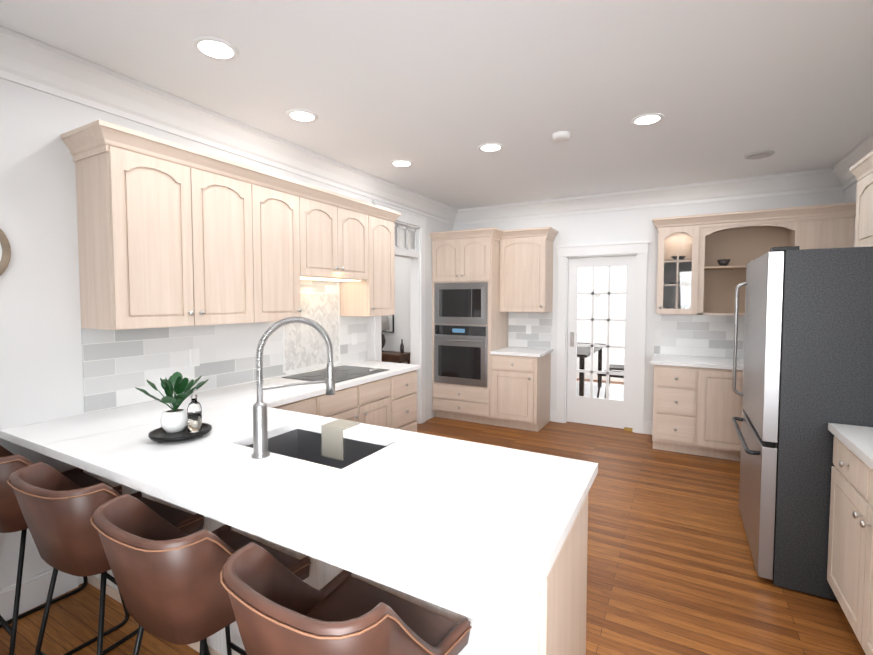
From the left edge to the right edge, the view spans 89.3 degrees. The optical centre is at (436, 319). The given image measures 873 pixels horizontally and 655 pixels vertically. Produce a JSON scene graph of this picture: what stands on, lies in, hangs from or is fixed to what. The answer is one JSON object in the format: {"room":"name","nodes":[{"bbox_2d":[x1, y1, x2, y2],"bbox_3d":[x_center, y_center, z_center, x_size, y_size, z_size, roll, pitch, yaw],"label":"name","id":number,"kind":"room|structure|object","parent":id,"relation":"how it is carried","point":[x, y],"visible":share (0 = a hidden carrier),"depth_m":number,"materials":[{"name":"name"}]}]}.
{"room":"kitchen","nodes":[
{"label":"kitchen","id":0,"kind":"room"},
{"bbox_2d":[0,78,452,589],"bbox_3d":[-1.593,0.019,3.008,0.120,2.740,7.320,1,3,29],"label":"wall","id":1,"kind":"structure","parent":0,"point":[41,371],"depth_m":2.20,"materials":[{"name":"white paint"}]},
{"bbox_2d":[0,228,10,275],"bbox_3d":[-2.095,-0.370,1.918,0.036,0.481,0.364,1,3,29],"label":"clock","id":2,"kind":"object","parent":1,"relation":"attached to","point":[5,252],"visible":0.92,"depth_m":2.05,"materials":[{"name":"brown wood"}]},
{"bbox_2d":[0,568,78,620],"bbox_3d":[-2.582,1.399,1.147,0.015,0.152,2.760,1,3,29],"label":"baseboard","id":3,"kind":"structure","parent":1,"relation":"attached to","point":[34,591],"depth_m":2.19,"materials":[{"name":"white"}]},
{"bbox_2d":[81,279,366,413],"bbox_3d":[-1.292,0.063,3.410,0.016,0.785,2.430,1,3,29],"label":"backsplash","id":4,"kind":"structure","parent":1,"relation":"attached to","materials":[{"name":"tile"}]},
{"bbox_2d":[0,25,459,224],"bbox_3d":[-1.457,-1.256,2.943,0.125,0.184,7.200,1,3,29],"label":"crown molding","id":5,"kind":"structure","parent":1,"relation":"attached to","point":[27,61],"depth_m":2.69,"materials":[{"name":"white wood"}]},
{"bbox_2d":[372,200,426,423],"bbox_3d":[-0.447,0.026,5.062,0.174,2.540,1.070,1,3,29],"label":"door frame","id":6,"kind":"structure","parent":1,"relation":"attached to","point":[409,233],"depth_m":5.37,"materials":[{"name":"white painted wood"},{"name":"glass"}]},
{"bbox_2d":[0,417,865,654],"bbox_3d":[0.076,1.371,4.100,8.400,0.060,11.100,1,3,29],"label":"floor","id":7,"kind":"structure","parent":0,"point":[671,569],"depth_m":2.40,"materials":[{"name":"brown wood"}]},
{"bbox_2d":[0,445,128,654],"bbox_3d":[-1.785,0.980,1.987,0.487,0.912,0.502,2,3,32],"label":"stool","id":8,"kind":"object","parent":7,"relation":"on","point":[12,519],"visible":0.38,"depth_m":1.79,"materials":[{"name":"brown leather"}]},
{"bbox_2d":[7,462,209,654],"bbox_3d":[-1.260,0.993,1.702,0.487,0.912,0.502,1,3,27],"label":"stool","id":9,"kind":"object","parent":7,"relation":"on","point":[57,508],"visible":0.6,"depth_m":1.49,"materials":[{"name":"brown leather"}]},
{"bbox_2d":[90,493,310,654],"bbox_3d":[-0.744,1.006,1.410,0.487,0.912,0.502,2,3,31],"label":"stool","id":10,"kind":"object","parent":7,"relation":"on","point":[166,574],"visible":0.71,"depth_m":1.20,"materials":[{"name":"brown leather"}]},
{"bbox_2d":[0,120,597,654],"bbox_3d":[-0.262,0.220,2.683,2.528,2.368,2.828,1,3,29],"label":"kitchen cabinets","id":11,"kind":"object","parent":7,"relation":"on","point":[256,298],"visible":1,"depth_m":2.18,"materials":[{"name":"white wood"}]},
{"bbox_2d":[135,372,211,442],"bbox_3d":[-1.144,0.382,1.958,0.244,0.278,0.262,1,3,29],"label":"potted plant","id":12,"kind":"object","parent":11,"relation":"on","point":[179,424],"visible":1,"depth_m":1.95,"materials":[{"name":"green plant"}]},
{"bbox_2d":[252,316,334,458],"bbox_3d":[-0.596,0.257,1.814,0.209,0.544,0.320,1,3,29],"label":"faucet","id":13,"kind":"object","parent":11,"relation":"on","point":[260,419],"depth_m":1.72,"materials":[{"name":"silver metal"}]},
{"bbox_2d":[0,360,597,635],"bbox_3d":[-0.283,0.508,2.658,2.528,0.035,2.740,1,3,29],"label":"countertop","id":14,"kind":"structure","parent":11,"relation":"on","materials":[{"name":"stone"}]},
{"bbox_2d":[247,429,386,468],"bbox_3d":[-0.520,0.669,1.910,0.618,0.219,0.378,1,3,29],"label":"sink","id":15,"kind":"object","parent":11,"relation":"in","point":[331,449],"depth_m":2.11,"materials":[{"name":"black metal"}]},
{"bbox_2d":[281,365,388,382],"bbox_3d":[-0.808,0.434,3.644,0.523,0.022,0.728,1,3,29],"label":"cooktop","id":16,"kind":"object","parent":11,"relation":"in","point":[344,373],"depth_m":3.57,"materials":[{"name":"black glass"}]},
{"bbox_2d":[321,419,359,460],"bbox_3d":[-0.465,0.579,2.150,0.130,0.149,0.129,1,3,29],"label":"towel","id":17,"kind":"object","parent":11,"relation":"hanging from","point":[334,433],"depth_m":2.10,"materials":[{"name":"beige fabric"}]},
{"bbox_2d":[220,542,471,654],"bbox_3d":[-0.229,1.020,1.124,0.487,0.912,0.502,2,3,32],"label":"stool","id":18,"kind":"object","parent":7,"relation":"on","point":[278,608],"visible":1,"depth_m":1.01,"materials":[{"name":"brown leather"}]},
{"bbox_2d":[382,351,409,363],"bbox_3d":[-0.906,0.850,6.648,1.090,0.750,0.320,1,3,29],"label":"console table","id":19,"kind":"object","parent":7,"relation":"on","point":[394,356],"visible":0.1,"depth_m":6.36,"materials":[{"name":"brown wood"}]},
{"bbox_2d":[381,316,389,351],"bbox_3d":[-0.832,0.191,6.577,0.280,0.570,0.280,1,3,29],"label":"table lamp","id":20,"kind":"object","parent":19,"relation":"on","point":[385,323],"visible":0.27,"depth_m":6.50,"materials":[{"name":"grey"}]},
{"bbox_2d":[400,339,403,352],"bbox_3d":[-0.502,0.383,6.437,0.060,0.199,0.058,1,3,29],"label":"bottle","id":21,"kind":"object","parent":19,"relation":"on","point":[401,348],"visible":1,"depth_m":6.42,"materials":[{"name":"black glass"}]},
{"bbox_2d":[430,202,855,460],"bbox_3d":[1.858,0.120,4.886,4.096,2.368,0.695,1,3,29],"label":"kitchen cabinets","id":22,"kind":"object","parent":7,"relation":"on","point":[492,304],"visible":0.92,"depth_m":4.83,"materials":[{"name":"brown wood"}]},
{"bbox_2d":[434,282,487,386],"bbox_3d":[0.274,0.174,5.425,0.720,1.260,0.096,1,3,29],"label":"wall oven","id":23,"kind":"object","parent":22,"relation":"in","point":[460,308],"depth_m":5.43,"materials":[{"name":"silver metal"}]},
{"bbox_2d":[731,246,872,600],"bbox_3d":[2.315,0.511,2.537,0.967,1.800,0.910,1,3,29],"label":"fridge","id":24,"kind":"object","parent":7,"relation":"on","point":[808,357],"visible":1,"depth_m":2.27,"materials":[{"name":"black metal"}]},
{"bbox_2d":[827,150,872,654],"bbox_3d":[1.963,0.272,1.550,0.672,2.368,2.998,1,3,29],"label":"kitchen cabinets","id":25,"kind":"object","parent":7,"relation":"on","point":[850,565],"visible":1,"depth_m":1.97,"materials":[{"name":"brown wood"}]},
{"bbox_2d":[828,423,872,468],"bbox_3d":[1.753,0.576,1.170,0.658,0.035,1.990,1,3,29],"label":"countertop","id":26,"kind":"structure","parent":25,"relation":"on","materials":[{"name":"stone"}]},
{"bbox_2d":[0,0,872,208],"bbox_3d":[0.076,-1.426,3.973,8.400,0.060,11.100,1,3,29],"label":"ceiling","id":27,"kind":"structure","parent":0,"point":[437,93],"depth_m":2.43,"materials":[{"name":"white paint"}]},
{"bbox_2d":[192,36,238,60],"bbox_3d":[-1.068,-1.309,2.141,0.205,0.007,0.205,0,3,-10],"label":"recessed light","id":28,"kind":"object","parent":27,"relation":"in","point":[217,48],"depth_m":2.13,"materials":[{"name":"white plastic"}]},
{"bbox_2d":[286,109,317,122],"bbox_3d":[-0.887,-1.344,2.921,0.205,0.007,0.205,0,3,-10],"label":"recessed light","id":29,"kind":"object","parent":27,"relation":"in","point":[304,116],"depth_m":2.91,"materials":[{"name":"white plastic"}]},
{"bbox_2d":[390,160,412,167],"bbox_3d":[-0.311,-1.390,3.938,0.205,0.007,0.205,0,3,-10],"label":"recessed light","id":30,"kind":"object","parent":27,"relation":"in","point":[398,163],"depth_m":3.93,"materials":[{"name":"white plastic"}]},
{"bbox_2d":[478,143,503,151],"bbox_3d":[0.433,-1.372,3.526,0.205,0.007,0.205,0,3,-10],"label":"recessed light","id":31,"kind":"object","parent":27,"relation":"in","point":[488,147],"depth_m":3.52,"materials":[{"name":"white plastic"}]},
{"bbox_2d":[552,131,570,141],"bbox_3d":[0.917,-1.344,3.246,0.130,0.038,0.130,1,3,29],"label":"smoke detector","id":32,"kind":"object","parent":27,"relation":"attached to","point":[560,136],"visible":1,"depth_m":3.21,"materials":[{"name":"white plastic"}]},
{"bbox_2d":[631,113,664,125],"bbox_3d":[1.421,-1.347,2.978,0.205,0.007,0.205,0,3,-10],"label":"recessed light","id":33,"kind":"object","parent":27,"relation":"in","point":[649,118],"depth_m":2.97,"materials":[{"name":"white plastic"}]},
{"bbox_2d":[744,150,774,158],"bbox_3d":[2.700,-1.376,3.697,0.210,0.014,0.210,1,3,29],"label":"ceiling vent","id":34,"kind":"object","parent":27,"relation":"in","point":[760,154],"visible":0.98,"depth_m":3.67,"materials":[{"name":"grey metal"}]},
{"bbox_2d":[382,190,844,421],"bbox_3d":[1.051,-0.107,5.793,7.800,2.740,0.120,1,3,29],"label":"wall","id":35,"kind":"structure","parent":0,"point":[628,225],"depth_m":5.10,"materials":[{"name":"white paint"}]},
{"bbox_2d":[382,315,393,332],"bbox_3d":[-0.988,-0.265,6.832,0.780,0.900,0.029,1,3,29],"label":"framed artwork","id":36,"kind":"object","parent":35,"relation":"attached to","point":[391,321],"visible":0.02,"depth_m":6.67,"materials":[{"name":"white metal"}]},
{"bbox_2d":[567,255,635,430],"bbox_3d":[1.958,0.270,5.289,0.754,2.032,0.060,1,3,29],"label":"french door","id":37,"kind":"structure","parent":35,"relation":"in","point":[601,333],"depth_m":5.28,"materials":[{"name":"white"}]},
{"bbox_2d":[556,240,649,433],"bbox_3d":[1.956,0.193,5.284,1.040,2.185,0.157,1,3,29],"label":"door frame","id":38,"kind":"structure","parent":35,"relation":"attached to","point":[638,249],"depth_m":5.12,"materials":[{"name":"white wood"}]},
{"bbox_2d":[460,169,831,224],"bbox_3d":[2.001,-1.353,5.068,3.810,0.184,0.125,1,3,29],"label":"crown molding","id":39,"kind":"structure","parent":35,"relation":"attached to","point":[812,181],"depth_m":4.82,"materials":[{"name":"white wood"}]},
{"bbox_2d":[844,181,857,241],"bbox_3d":[2.097,0.112,0.963,0.120,2.740,7.320,1,3,29],"label":"wall","id":40,"kind":"structure","parent":0,"point":[850,193],"depth_m":3.96,"materials":[{"name":"white paint"}]},
{"bbox_2d":[828,133,872,190],"bbox_3d":[2.018,-1.169,1.017,0.125,0.184,7.200,1,3,29],"label":"crown molding","id":41,"kind":"structure","parent":40,"relation":"attached to","point":[840,177],"depth_m":3.86,"materials":[{"name":"white wood"}]}
]}

